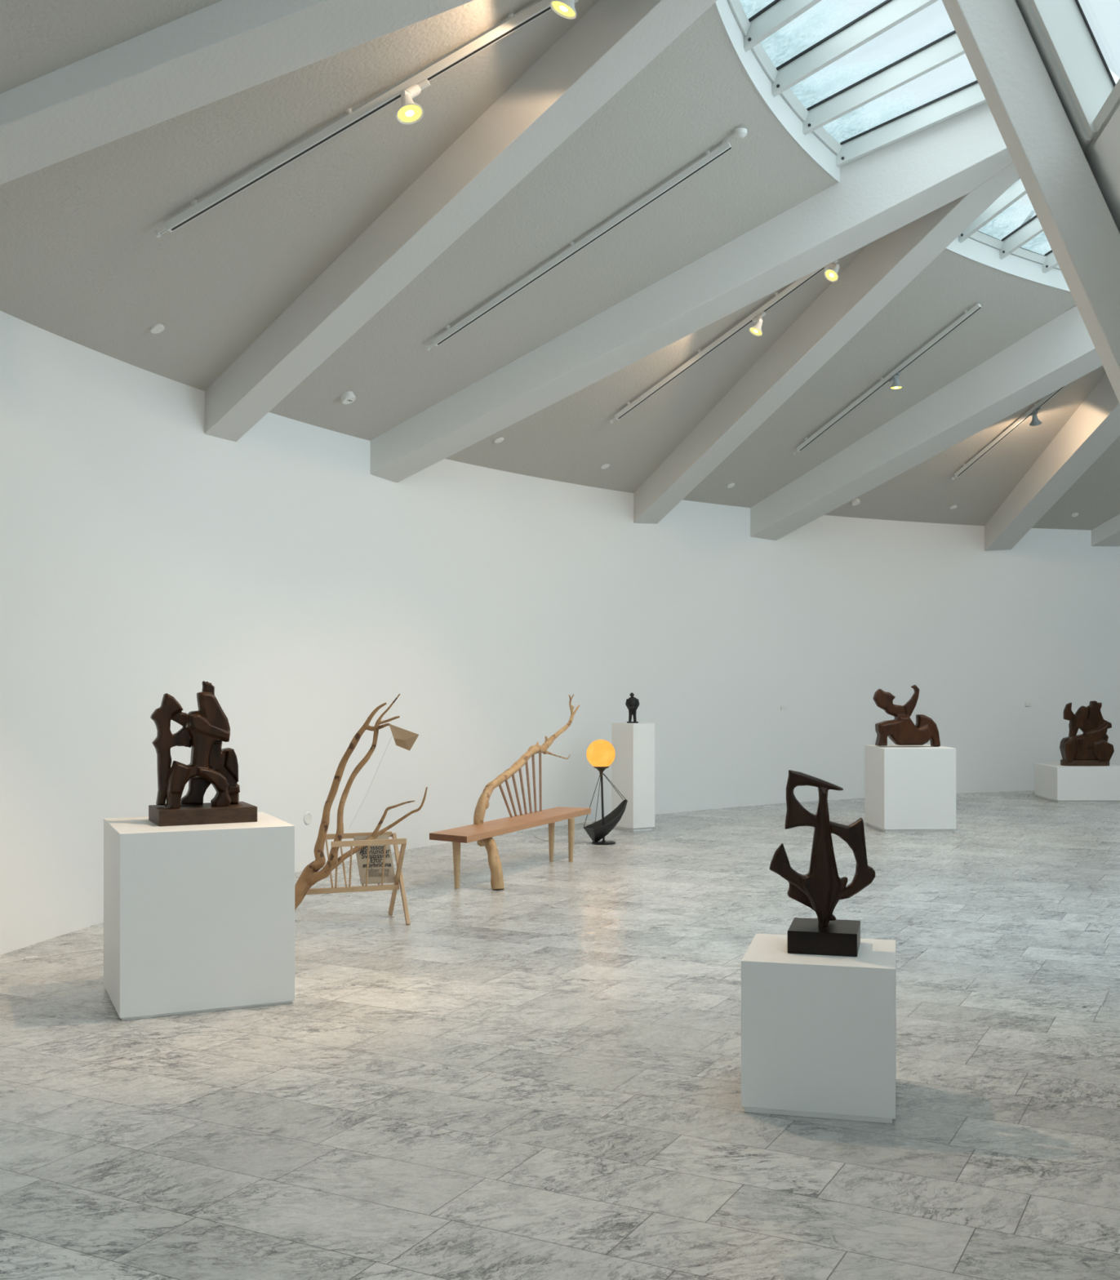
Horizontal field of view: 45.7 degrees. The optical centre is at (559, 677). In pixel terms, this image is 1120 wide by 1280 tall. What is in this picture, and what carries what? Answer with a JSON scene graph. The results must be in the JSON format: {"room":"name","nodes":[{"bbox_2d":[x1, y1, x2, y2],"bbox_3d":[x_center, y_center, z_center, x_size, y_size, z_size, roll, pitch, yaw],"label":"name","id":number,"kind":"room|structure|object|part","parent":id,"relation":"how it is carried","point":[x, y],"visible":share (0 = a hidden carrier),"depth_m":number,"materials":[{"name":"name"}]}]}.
{"room":"museum","nodes":[
{"label":"museum","id":0,"kind":"room"},
{"bbox_2d":[0,790,1119,1279],"bbox_3d":[3.978,1.750,8.642,13.978,0.200,29.943,0,0,26],"label":"floor","id":1,"kind":"structure","parent":0,"point":[538,1077],"depth_m":5.34,"materials":[{"name":"stone"}]},
{"bbox_2d":[24,955,37,960],"bbox_3d":[-3.092,1.642,7.769,0.070,0.016,0.022,0,0,-26],"label":"connector","id":2,"kind":"object","parent":1,"relation":"on","point":[35,957],"visible":1,"depth_m":7.76,"materials":[{"name":"white plastic"}]},
{"bbox_2d":[103,811,294,1020],"bbox_3d":[-1.885,1.200,6.897,0.846,0.900,0.767,0,0,-25],"label":"plinth","id":3,"kind":"object","parent":1,"relation":"on","point":[197,918],"visible":0.98,"depth_m":6.56,"materials":[{"name":"white paint"}]},
{"bbox_2d":[148,680,257,826],"bbox_3d":[-1.870,0.384,6.942,0.502,0.733,0.330,0,0,-26],"label":"wooden sculpture","id":4,"kind":"object","parent":3,"relation":"on","point":[205,729],"visible":1,"depth_m":6.87,"materials":[{"name":"brown wood"}]},
{"bbox_2d":[294,693,427,924],"bbox_3d":[-1.434,0.894,8.928,1.108,1.571,0.448,0,0,-20],"label":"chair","id":5,"kind":"object","parent":1,"relation":"on","point":[309,876],"visible":0.81,"depth_m":8.90,"materials":[{"name":"brown wood"}]},
{"bbox_3d":[-1.562,1.252,8.994,0.013,0.332,0.222,0,0,-23],"label":"slat rod","id":6,"kind":"part","parent":5,"relation":"part of","materials":[{"name":"brown wood"}]},
{"bbox_3d":[-1.480,1.252,8.799,0.013,0.332,0.224,0,0,-12],"label":"slat rod","id":7,"kind":"part","parent":5,"relation":"part of","materials":[{"name":"brown wood"}]},
{"bbox_3d":[-1.474,1.252,9.026,0.013,0.332,0.222,0,0,-22],"label":"slat rod","id":8,"kind":"part","parent":5,"relation":"part of","materials":[{"name":"brown wood"}]},
{"bbox_3d":[-1.391,1.252,8.831,0.013,0.332,0.223,0,0,-13],"label":"slat rod","id":9,"kind":"part","parent":5,"relation":"part of","materials":[{"name":"brown wood"}]},
{"bbox_3d":[-1.407,1.425,8.938,0.660,0.034,0.030,0,0,-20],"label":"rail","id":10,"kind":"part","parent":5,"relation":"part of","materials":[{"name":"brown wood"}]},
{"bbox_3d":[-1.387,1.090,9.170,0.460,0.036,0.022,0,0,-20],"label":"rail","id":11,"kind":"part","parent":5,"relation":"part of","materials":[{"name":"brown wood"}]},
{"bbox_3d":[-1.284,1.252,8.870,0.013,0.332,0.223,0,0,-14],"label":"slat rod","id":12,"kind":"part","parent":5,"relation":"part of","materials":[{"name":"brown wood"}]},
{"bbox_3d":[-1.259,1.090,8.767,0.500,0.036,0.022,0,0,-20],"label":"rail","id":13,"kind":"part","parent":5,"relation":"part of","materials":[{"name":"brown wood"}]},
{"bbox_2d":[353,835,395,884],"bbox_3d":[-1.258,1.238,9.030,0.283,0.324,0.071,0,0,-20],"label":"booklet","id":14,"kind":"object","parent":5,"relation":"on","point":[376,852],"visible":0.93,"depth_m":9.02,"materials":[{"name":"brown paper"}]},
{"bbox_3d":[-1.182,1.252,8.907,0.013,0.332,0.223,0,0,-14],"label":"slat rod","id":15,"kind":"part","parent":5,"relation":"part of","materials":[{"name":"brown wood"}]},
{"bbox_3d":[-1.109,1.370,9.046,0.024,0.579,0.448,0,0,-20],"label":"leg","id":16,"kind":"part","parent":5,"relation":"part of","materials":[{"name":"brown wood"}]},
{"bbox_3d":[-1.084,1.370,9.055,0.024,0.579,0.448,0,0,-20],"label":"leg","id":17,"kind":"part","parent":5,"relation":"part of","materials":[{"name":"brown wood"}]},
{"bbox_2d":[389,724,418,751],"bbox_3d":[-1.047,0.401,8.925,0.215,0.181,0.130,0,0,0],"label":"paper","id":18,"kind":"object","parent":5,"relation":"hanging from","point":[404,739],"visible":1,"depth_m":8.88,"materials":[{"name":"beige paper"}]},
{"bbox_2d":[429,693,591,889],"bbox_3d":[-0.211,0.909,11.428,0.548,1.500,2.783,0,0,25],"label":"bench","id":19,"kind":"object","parent":1,"relation":"on","point":[482,832],"visible":1,"depth_m":11.28,"materials":[{"name":"brown wood"}]},
{"bbox_3d":[-0.809,1.456,10.388,0.068,0.389,0.068,0,0,0],"label":"leg","id":20,"kind":"part","parent":19,"relation":"part of","materials":[{"name":"brown wood"}]},
{"bbox_3d":[-0.379,1.236,11.299,0.370,0.052,2.420,0,0,24],"label":"seat","id":21,"kind":"part","parent":19,"relation":"part of","materials":[{"name":"brown wood"}]},
{"bbox_3d":[-0.077,1.456,11.940,0.062,0.388,0.062,0,0,0],"label":"leg","id":22,"kind":"part","parent":19,"relation":"part of","materials":[{"name":"brown wood"}]},
{"bbox_3d":[0.102,1.456,11.889,0.062,0.389,0.062,0,0,0],"label":"leg","id":23,"kind":"part","parent":19,"relation":"part of","materials":[{"name":"brown wood"}]},
{"bbox_2d":[532,739,627,844],"bbox_3d":[0.090,1.133,14.016,0.790,1.034,2.030,0,0,-12],"label":"floor lamp","id":24,"kind":"object","parent":1,"relation":"on","point":[600,753],"visible":0.97,"depth_m":13.14,"materials":[{"name":"black metal"}]},
{"bbox_3d":[0.001,1.645,14.147,0.597,0.008,1.866,0,0,-2],"label":"power cord","id":25,"kind":"part","parent":24,"relation":"part of","materials":[{"name":"white plastic"}]},
{"bbox_3d":[0.406,0.760,13.200,0.287,0.287,0.287,0,0,0],"label":"globe","id":26,"kind":"part","parent":24,"relation":"part of"},
{"bbox_3d":[0.435,1.635,13.200,0.240,0.030,0.240,0,0,0],"label":"foot plate","id":27,"kind":"part","parent":24,"relation":"part of","materials":[{"name":"black metal"}]},
{"bbox_2d":[582,821,591,824],"bbox_3d":[0.309,1.633,14.927,0.100,0.035,0.060,0,0,0],"label":"power adapter","id":28,"kind":"object","parent":1,"relation":"on","point":[586,822],"visible":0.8,"depth_m":14.90,"materials":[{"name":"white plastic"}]},
{"bbox_2d":[611,722,654,831],"bbox_3d":[0.796,1.073,14.457,0.300,1.155,0.380,0,0,-36],"label":"plinth","id":29,"kind":"object","parent":1,"relation":"on","point":[633,766],"visible":0.83,"depth_m":14.32,"materials":[{"name":"white paint"}]},
{"bbox_2d":[625,692,639,723],"bbox_3d":[0.789,0.330,14.470,0.154,0.331,0.110,0,0,0],"label":"bronze figurine","id":30,"kind":"object","parent":29,"relation":"on","point":[632,703],"visible":1,"depth_m":14.45,"materials":[{"name":"black metal"}]},
{"bbox_2d":[741,933,896,1124],"bbox_3d":[1.030,1.362,5.238,0.569,0.576,0.557,0,0,14],"label":"plinth","id":31,"kind":"object","parent":1,"relation":"on","point":[819,1032],"visible":0.99,"depth_m":4.97,"materials":[{"name":"white paint"}]},
{"bbox_2d":[769,769,875,956],"bbox_3d":[1.043,0.721,5.286,0.411,0.705,0.300,0,0,15],"label":"wooden sculpture","id":32,"kind":"object","parent":31,"relation":"on","point":[821,888],"visible":1,"depth_m":5.25,"materials":[{"name":"brown wood"}]},
{"bbox_2d":[864,744,955,831],"bbox_3d":[3.826,1.203,14.557,0.775,0.894,0.780,0,0,-2],"label":"plinth","id":33,"kind":"object","parent":1,"relation":"on","point":[908,788],"visible":0.93,"depth_m":14.17,"materials":[{"name":"white paint"}]},
{"bbox_2d":[872,684,940,746],"bbox_3d":[3.788,0.417,14.508,0.727,0.671,0.235,0,0,-2],"label":"wooden sculpture","id":34,"kind":"object","parent":33,"relation":"on","point":[901,731],"visible":1,"depth_m":14.44,"materials":[{"name":"brown wood"}]},
{"bbox_2d":[1034,763,1119,802],"bbox_3d":[7.050,1.416,17.925,1.000,0.468,0.850,0,0,0],"label":"plinth","id":35,"kind":"object","parent":1,"relation":"on","point":[1055,782],"visible":0.91,"depth_m":17.50,"materials":[{"name":"white paint"}]},
{"bbox_2d":[1059,700,1114,765],"bbox_3d":[7.078,0.748,17.850,0.687,0.868,0.280,0,0,0],"label":"wooden sculpture","id":36,"kind":"object","parent":35,"relation":"on","point":[1091,748],"visible":1,"depth_m":17.75,"materials":[{"name":"brown wood"}]},
{"bbox_2d":[0,98,1119,955],"bbox_3d":[4.332,-1.650,8.470,14.866,6.600,29.906,0,0,26],"label":"wall","id":37,"kind":"structure","parent":0,"point":[146,555],"depth_m":12.98,"materials":[{"name":"white paint"}]},
{"bbox_2d":[303,811,311,824],"bbox_3d":[-2.165,1.208,11.408,0.017,0.115,0.116,0,0,25],"label":"wall socket cover","id":38,"kind":"object","parent":37,"relation":"attached to","point":[308,816],"visible":1,"depth_m":11.40,"materials":[{"name":"white plastic"}]},
{"bbox_2d":[780,706,786,710],"bbox_3d":[2.934,0.402,17.422,0.100,0.055,0.012,0,0,-35],"label":"wall label","id":39,"kind":"object","parent":37,"relation":"attached to","point":[782,708],"visible":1,"depth_m":17.41,"materials":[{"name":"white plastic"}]},
{"bbox_2d":[1015,0,1119,152],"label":"window","id":40,"kind":"structure","parent":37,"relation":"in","point":[1069,51],"depth_m":6.05,"materials":[{"name":"grey"}]},
{"bbox_3d":[2.272,-2.485,4.182,0.234,0.070,3.907,0,0,8],"label":"sill frame","id":41,"kind":"part","parent":40,"relation":"part of","materials":[{"name":"grey"}]},
{"bbox_2d":[1109,69,1119,84],"bbox_3d":[5.749,-4.955,7.626,6.997,0.490,23.915,0,0,30],"label":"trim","id":42,"kind":"structure","parent":37,"relation":"attached to","point":[1116,78],"depth_m":11.46,"materials":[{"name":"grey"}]},
{"bbox_2d":[0,0,1119,529],"bbox_3d":[3.365,-3.441,8.942,12.512,2.713,29.712,0,0,26],"label":"ceiling","id":43,"kind":"structure","parent":0,"point":[83,262],"depth_m":9.72,"materials":[{"name":"grey paint"}]},
{"bbox_2d":[150,323,164,333],"bbox_3d":[-2.702,-2.343,8.918,0.092,0.059,0.095,0,0,0],"label":"ceiling sensor","id":44,"kind":"object","parent":43,"relation":"attached to","point":[159,327],"visible":1,"depth_m":8.90,"materials":[{"name":"white plastic"}]},
{"bbox_2d":[0,0,474,184],"bbox_3d":[-1.053,-3.418,6.377,5.501,2.952,0.391,0,0,-5],"label":"beam","id":45,"kind":"structure","parent":43,"relation":"attached to","point":[224,48],"depth_m":6.24,"materials":[{"name":"white paint"}]},
{"bbox_2d":[340,391,355,404],"bbox_3d":[-1.787,-2.358,11.194,0.127,0.102,0.125,0,0,0],"label":"smoke detector","id":46,"kind":"object","parent":43,"relation":"attached to","point":[347,397],"visible":1,"depth_m":11.16,"materials":[{"name":"white plastic"}]},
{"bbox_2d":[154,0,551,237],"bbox_3d":[-0.741,-3.366,7.423,3.310,1.599,0.048,0,0,11],"label":"track","id":47,"kind":"object","parent":43,"relation":"hanging from","point":[516,22],"visible":1,"depth_m":7.49,"materials":[{"name":"white metal"}]},
{"bbox_2d":[395,79,430,124],"bbox_3d":[-0.810,-3.184,7.304,0.152,0.306,0.317,0,0,4],"label":"track spotlight","id":48,"kind":"object","parent":47,"relation":"attached to","point":[410,113],"visible":1,"depth_m":7.24,"materials":[{"name":"white metal"}]},
{"bbox_3d":[-0.818,-3.074,7.224,0.055,0.034,0.054,0,0,0],"label":"bulb","id":49,"kind":"part","parent":48,"relation":"part of","materials":[{"name":"white glass"}]},
{"bbox_3d":[-0.815,-3.109,7.220,0.152,0.158,0.149,0,0,0],"label":"lamp shade","id":50,"kind":"part","parent":48,"relation":"part of","materials":[{"name":"white metal"}]},
{"bbox_3d":[-0.823,-3.234,7.345,0.062,0.161,0.216,0,0,11],"label":"arm","id":51,"kind":"part","parent":48,"relation":"part of","materials":[{"name":"white metal"}]},
{"bbox_2d":[549,0,578,19],"bbox_3d":[0.043,-3.625,7.100,0.150,0.279,0.362,0,0,13],"label":"track spotlight","id":52,"kind":"object","parent":47,"relation":"attached to","point":[566,9],"visible":1,"depth_m":7.00,"materials":[{"name":"white metal"}]},
{"bbox_3d":[0.022,-3.530,7.000,0.052,0.034,0.057,0,0,0],"label":"bulb","id":53,"kind":"part","parent":52,"relation":"part of","materials":[{"name":"white glass"}]},
{"bbox_2d":[204,0,717,441],"bbox_3d":[-0.583,-3.329,8.531,5.995,3.130,0.391,0,0,41],"label":"beam","id":54,"kind":"structure","parent":43,"relation":"attached to","point":[614,40],"depth_m":8.47,"materials":[{"name":"white paint"}]},
{"bbox_2d":[493,436,503,443],"bbox_3d":[-0.609,-2.375,13.277,0.099,0.059,0.101,0,0,0],"label":"ceiling sensor","id":55,"kind":"object","parent":43,"relation":"attached to","point":[500,439],"visible":1,"depth_m":13.26,"materials":[{"name":"white plastic"}]},
{"bbox_2d":[425,127,746,350],"bbox_3d":[0.142,-3.334,10.292,2.729,1.317,0.111,0,0,27],"label":"track","id":56,"kind":"object","parent":43,"relation":"hanging from","point":[739,133],"visible":1,"depth_m":10.23,"materials":[{"name":"white metal"}]},
{"bbox_2d":[600,462,609,469],"bbox_3d":[0.504,-2.352,14.777,0.099,0.059,0.100,0,0,0],"label":"ceiling sensor","id":57,"kind":"object","parent":43,"relation":"attached to","point":[605,465],"visible":1,"depth_m":14.76,"materials":[{"name":"white plastic"}]},
{"bbox_2d":[369,102,1013,482],"bbox_3d":[1.134,-3.405,11.616,6.290,3.294,0.406,0,0,16],"label":"beam","id":58,"kind":"structure","parent":43,"relation":"attached to","point":[878,193],"depth_m":11.39,"materials":[{"name":"white paint"}]},
{"bbox_2d":[609,266,824,423],"bbox_3d":[1.692,-3.345,12.768,3.000,1.452,0.048,0,0,38],"label":"track","id":59,"kind":"object","parent":43,"relation":"hanging from","point":[799,282],"visible":0.68,"depth_m":12.89,"materials":[{"name":"white metal"}]},
{"bbox_2d":[748,311,765,336],"bbox_3d":[1.849,-3.314,12.444,0.134,0.294,0.428,0,0,14],"label":"track spotlight","id":60,"kind":"object","parent":59,"relation":"attached to","point":[756,330],"visible":1,"depth_m":12.31,"materials":[{"name":"white metal"}]},
{"bbox_3d":[1.812,-3.238,12.300,0.128,0.142,0.135,0,0,0],"label":"lamp shade","id":61,"kind":"part","parent":60,"relation":"part of","materials":[{"name":"white metal"}]},
{"bbox_3d":[1.869,-3.360,12.467,0.055,0.163,0.314,0,0,7],"label":"arm","id":62,"kind":"part","parent":60,"relation":"part of","materials":[{"name":"white metal"}]},
{"bbox_2d":[823,259,839,281],"bbox_3d":[2.445,-3.671,11.964,0.135,0.294,0.458,0,0,10],"label":"track spotlight","id":63,"kind":"object","parent":59,"relation":"attached to","point":[832,275],"visible":0.98,"depth_m":11.82,"materials":[{"name":"white metal"}]},
{"bbox_3d":[2.418,-3.596,11.800,0.135,0.144,0.128,0,0,0],"label":"lamp shade","id":64,"kind":"part","parent":63,"relation":"part of","materials":[{"name":"white metal"}]},
{"bbox_3d":[2.468,-3.717,11.992,0.055,0.163,0.328,0,0,3],"label":"arm","id":65,"kind":"part","parent":63,"relation":"part of","materials":[{"name":"white metal"}]},
{"bbox_2d":[726,482,734,488],"bbox_3d":[2.096,-2.356,16.297,0.100,0.059,0.099,0,0,0],"label":"ceiling sensor","id":66,"kind":"object","parent":43,"relation":"attached to","point":[732,484],"visible":1,"depth_m":16.28,"materials":[{"name":"white plastic"}]},
{"bbox_2d":[633,162,1019,524],"bbox_3d":[2.454,-3.396,13.325,0.406,3.313,6.341,0,0,-29],"label":"beam","id":67,"kind":"structure","parent":43,"relation":"attached to","point":[889,263],"depth_m":13.04,"materials":[{"name":"white paint"}]},
{"bbox_2d":[713,0,986,182],"bbox_3d":[2.043,-4.529,9.087,1.703,0.823,4.651,0,0,28],"label":"window","id":68,"kind":"structure","parent":43,"relation":"attached to","point":[777,75],"depth_m":9.95,"materials":[{"name":"white"}]},
{"bbox_3d":[1.638,-4.673,8.238,1.441,0.535,0.859,0,0,31],"label":"glass pane","id":69,"kind":"part","parent":68,"relation":"part of","materials":[{"name":"clear glass"}]},
{"bbox_3d":[1.463,-4.375,9.367,0.343,0.106,3.953,0,0,24],"label":"sill frame","id":70,"kind":"part","parent":68,"relation":"part of","materials":[{"name":"grey paint"}]},
{"bbox_3d":[1.968,-4.673,8.983,1.370,0.535,0.878,0,0,26],"label":"glass pane","id":71,"kind":"part","parent":68,"relation":"part of","materials":[{"name":"clear glass"}]},
{"bbox_3d":[2.392,-4.673,9.758,1.440,0.535,0.888,0,0,26],"label":"glass pane","id":72,"kind":"part","parent":68,"relation":"part of","materials":[{"name":"clear glass"}]},
{"bbox_3d":[2.825,-4.673,10.472,1.641,0.535,0.884,0,0,21],"label":"glass pane","id":73,"kind":"part","parent":68,"relation":"part of","materials":[{"name":"clear glass"}]},
{"bbox_2d":[850,497,860,505],"bbox_3d":[3.922,-2.330,17.632,0.121,0.091,0.121,0,0,0],"label":"smoke detector","id":74,"kind":"object","parent":43,"relation":"attached to","point":[856,501],"visible":1,"depth_m":17.59,"materials":[{"name":"white plastic"}]},
{"bbox_2d":[792,303,982,454],"bbox_3d":[3.586,-3.280,14.866,0.048,1.247,2.570,0,0,-39],"label":"track","id":75,"kind":"object","parent":43,"relation":"hanging from","point":[967,314],"visible":1,"depth_m":14.74,"materials":[{"name":"white metal"}]},
{"bbox_2d":[888,372,902,390],"bbox_3d":[3.676,-3.248,14.551,0.143,0.239,0.452,0,0,12],"label":"track spotlight","id":76,"kind":"object","parent":75,"relation":"attached to","point":[895,385],"visible":1,"depth_m":14.39,"materials":[{"name":"grey metal"}]},
{"bbox_3d":[3.644,-3.193,14.400,0.143,0.129,0.142,0,0,0],"label":"lamp shade","id":77,"kind":"part","parent":76,"relation":"part of","materials":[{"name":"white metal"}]},
{"bbox_2d":[750,305,1102,540],"bbox_3d":[4.854,-3.261,15.396,6.266,3.111,0.455,0,0,39],"label":"beam","id":78,"kind":"structure","parent":43,"relation":"attached to","point":[1061,351],"depth_m":15.52,"materials":[{"name":"white paint"}]},
{"bbox_2d":[949,505,956,509],"bbox_3d":[5.449,-2.359,18.407,0.098,0.057,0.095,0,0,0],"label":"ceiling sensor","id":79,"kind":"object","parent":43,"relation":"attached to","point":[953,507],"visible":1,"depth_m":18.39,"materials":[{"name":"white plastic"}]},
{"bbox_2d":[945,177,1070,291],"bbox_3d":[4.818,-4.529,12.837,4.032,0.823,1.682,0,0,-44],"label":"window","id":80,"kind":"structure","parent":43,"relation":"attached to","point":[1013,255],"depth_m":13.29,"materials":[{"name":"white"}]},
{"bbox_3d":[4.592,-4.673,12.600,0.889,0.535,1.458,0,0,-40],"label":"glass pane","id":81,"kind":"part","parent":80,"relation":"part of","materials":[{"name":"clear glass"}]},
{"bbox_3d":[4.450,-4.375,13.399,3.384,0.106,0.296,0,0,-40],"label":"sill frame","id":82,"kind":"part","parent":80,"relation":"part of","materials":[{"name":"grey"}]},
{"bbox_3d":[5.224,-4.673,13.199,0.879,0.535,1.381,0,0,-42],"label":"glass pane","id":83,"kind":"part","parent":80,"relation":"part of","materials":[{"name":"clear glass"}]},
{"bbox_2d":[951,385,1066,479],"bbox_3d":[5.813,-3.290,16.280,0.048,1.371,2.830,0,0,-27],"label":"track","id":84,"kind":"object","parent":43,"relation":"hanging from","point":[1047,397],"visible":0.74,"depth_m":16.68,"materials":[{"name":"white metal"}]},
{"bbox_2d":[1029,407,1041,426],"bbox_3d":[5.775,-3.157,16.121,0.143,0.278,0.416,0,0,21],"label":"track spotlight","id":85,"kind":"object","parent":84,"relation":"attached to","point":[1035,421],"visible":1,"depth_m":15.95,"materials":[{"name":"grey metal"}]},
{"bbox_3d":[5.727,-3.093,15.998,0.138,0.150,0.134,0,0,0],"label":"lamp shade","id":86,"kind":"part","parent":85,"relation":"part of","materials":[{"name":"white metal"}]},
{"bbox_2d":[942,0,1119,403],"bbox_3d":[2.763,-1.350,6.223,2.626,6.000,0.400,0,0,18],"label":"ceiling beam","id":87,"kind":"structure","parent":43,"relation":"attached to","point":[1077,224],"depth_m":6.19,"materials":[{"name":"white paint"}]},
{"bbox_2d":[984,373,1119,551],"bbox_3d":[6.716,-3.279,16.386,0.455,3.076,6.160,0,0,-8],"label":"beam","id":88,"kind":"structure","parent":43,"relation":"attached to","point":[1095,425],"depth_m":17.21,"materials":[{"name":"white paint"}]},
{"bbox_2d":[1071,512,1078,516],"bbox_3d":[7.428,-2.347,19.157,0.099,0.057,0.094,0,0,0],"label":"ceiling sensor","id":89,"kind":"object","parent":43,"relation":"attached to","point":[1074,514],"visible":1,"depth_m":19.14,"materials":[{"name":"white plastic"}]},
{"bbox_2d":[1091,514,1119,546],"bbox_3d":[9.692,-3.382,17.567,0.430,3.056,5.978,0,0,-37],"label":"beam","id":90,"kind":"structure","parent":43,"relation":"attached to","point":[1107,534],"depth_m":19.51,"materials":[{"name":"white paint"}]},
{"label":"outside","id":91,"kind":"structure","parent":0,"visible":0},
{"bbox_3d":[10.000,2.000,10.000,100.000,0.100,100.000,0,0,0],"label":"ground","id":92,"kind":"structure","parent":91,"visible":0},
{"bbox_2d":[1020,210,1035,226],"bbox_3d":[9.200,-4.813,27.768,6.838,12.958,6.622,0,0,37],"label":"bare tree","id":93,"kind":"object","parent":92,"relation":"on","point":[1032,212],"visible":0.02,"depth_m":25.79,"materials":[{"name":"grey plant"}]}
]}

